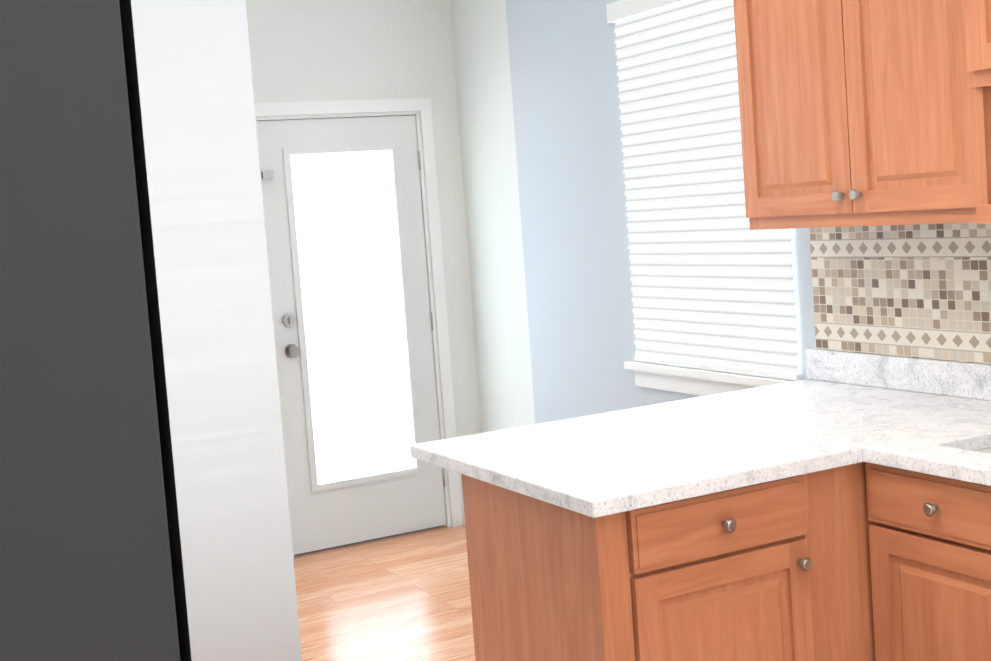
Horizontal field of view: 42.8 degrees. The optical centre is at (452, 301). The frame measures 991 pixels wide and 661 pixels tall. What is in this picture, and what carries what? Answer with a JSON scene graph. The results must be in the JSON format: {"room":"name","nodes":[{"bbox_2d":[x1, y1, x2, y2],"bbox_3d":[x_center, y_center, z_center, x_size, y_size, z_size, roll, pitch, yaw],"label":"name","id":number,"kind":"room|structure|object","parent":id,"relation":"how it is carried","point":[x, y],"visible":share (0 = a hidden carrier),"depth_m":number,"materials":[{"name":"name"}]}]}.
{"room":"kitchen","nodes":[
{"label":"kitchen","id":0,"kind":"room"},
{"bbox_2d":[245,0,481,522],"bbox_3d":[-1.405,-0.117,5.543,3.270,2.740,0.120,-6,5,-26],"label":"wall","id":1,"kind":"structure","parent":0,"point":[318,50],"depth_m":6.01,"materials":[{"name":"paint"}]},
{"bbox_2d":[257,115,445,554],"bbox_3d":[-0.445,0.139,5.962,0.804,2.005,0.119,-6,5,-26],"label":"back door","id":2,"kind":"structure","parent":1,"relation":"in","point":[353,320],"depth_m":5.98,"materials":[{"name":"white"}]},
{"bbox_2d":[254,98,462,557],"bbox_3d":[-0.475,0.105,6.003,0.950,2.095,0.128,-6,5,-26],"label":"door frame","id":3,"kind":"structure","parent":1,"relation":"attached to","point":[362,108],"depth_m":6.10,"materials":[{"name":"white paint"}]},
{"bbox_2d":[462,502,464,524],"bbox_3d":[0.443,1.308,2.164,3.268,0.110,7.658,-6,5,-26],"label":"baseboard","id":4,"kind":"structure","parent":1,"relation":"attached to","point":[463,513],"depth_m":6.24,"materials":[{"name":"white paint"}]},
{"bbox_2d":[293,525,474,660],"bbox_3d":[0.451,1.412,2.172,3.510,0.100,7.900,-6,5,-26],"label":"floor","id":5,"kind":"structure","parent":0,"point":[406,596],"depth_m":5.12,"materials":[{"name":"brown wood"}]},
{"bbox_2d":[0,0,301,660],"bbox_3d":[-0.546,0.546,1.192,0.734,1.912,1.060,-6,5,-26],"label":"fridge","id":6,"kind":"object","parent":5,"relation":"on","point":[144,510],"visible":1,"depth_m":0.76,"materials":[{"name":"grey"}]},
{"bbox_2d":[461,474,796,660],"bbox_3d":[0.459,0.852,3.146,0.585,0.874,0.634,-6,5,-26],"label":"base cabinet","id":7,"kind":"object","parent":5,"relation":"on","point":[704,577],"depth_m":2.87,"materials":[{"name":"brown wood"}]},
{"bbox_2d":[410,404,869,517],"bbox_3d":[0.429,0.389,3.236,0.750,0.037,0.940,-6,5,-26],"label":"countertop","id":8,"kind":"structure","parent":7,"relation":"on","point":[613,462],"depth_m":3.09,"materials":[{"name":"stone"}]},
{"bbox_2d":[785,462,892,660],"bbox_3d":[0.800,0.817,3.279,0.267,0.874,0.682,-6,5,-26],"label":"base cabinet","id":9,"kind":"object","parent":5,"relation":"on","point":[863,561],"depth_m":3.03,"materials":[{"name":"brown wood"}]},
{"bbox_2d":[885,466,990,660],"bbox_3d":[1.202,0.774,3.459,0.658,0.874,0.720,-6,5,-26],"label":"base cabinet","id":10,"kind":"object","parent":5,"relation":"on","point":[938,529],"depth_m":2.87,"materials":[{"name":"brown wood"}]},
{"bbox_2d":[658,348,990,485],"bbox_3d":[1.987,0.327,1.750,0.691,0.137,4.990,-6,5,-26],"label":"countertop","id":11,"kind":"structure","parent":10,"relation":"on","point":[835,409],"depth_m":3.52,"materials":[{"name":"stone"}]},
{"bbox_2d":[976,448,990,453],"bbox_3d":[1.443,0.462,2.830,0.422,0.201,0.572,-6,5,-26],"label":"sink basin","id":12,"kind":"object","parent":11,"relation":"in","point":[988,450],"visible":0.07,"depth_m":3.06,"materials":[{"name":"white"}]},
{"bbox_2d":[450,0,815,432],"bbox_3d":[1.853,-0.168,2.825,0.120,2.740,7.900,-6,5,-26],"label":"wall","id":13,"kind":"structure","parent":0,"point":[539,112],"depth_m":5.51,"materials":[{"name":"paint"}]},
{"bbox_2d":[624,229,798,395],"bbox_3d":[0.927,-0.378,4.558,0.145,1.450,1.010,-6,5,-26],"label":"window","id":14,"kind":"structure","parent":13,"relation":"in","point":[695,381],"depth_m":4.67,"materials":[{"name":"white paint"}]},
{"bbox_2d":[606,0,801,380],"bbox_3d":[0.878,-0.446,4.532,0.042,1.393,0.940,-6,5,-26],"label":"window blind","id":15,"kind":"object","parent":14,"relation":"attached to","point":[713,283],"visible":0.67,"depth_m":4.56,"materials":[{"name":"white paint"}]},
{"bbox_2d":[733,0,980,229],"bbox_3d":[1.184,-0.692,3.481,0.380,0.950,0.940,-6,5,-26],"label":"upper cabinet","id":16,"kind":"object","parent":13,"relation":"attached to","point":[858,112],"visible":0.98,"depth_m":3.38,"materials":[{"name":"brown wood"}]},
{"bbox_2d":[809,222,990,363],"bbox_3d":[2.279,0.023,1.864,0.011,0.406,4.950,-6,5,-26],"label":"tile backsplash","id":17,"kind":"structure","parent":13,"relation":"attached to","point":[919,290],"depth_m":3.73,"materials":[{"name":"tile"}]},
{"bbox_2d":[964,0,990,223],"bbox_3d":[1.526,-0.734,2.710,0.450,1.090,0.822,-6,5,-26],"label":"upper cabinet","id":18,"kind":"object","parent":13,"relation":"attached to","point":[978,29],"visible":1,"depth_m":2.95,"materials":[{"name":"brown wood"}]}
]}

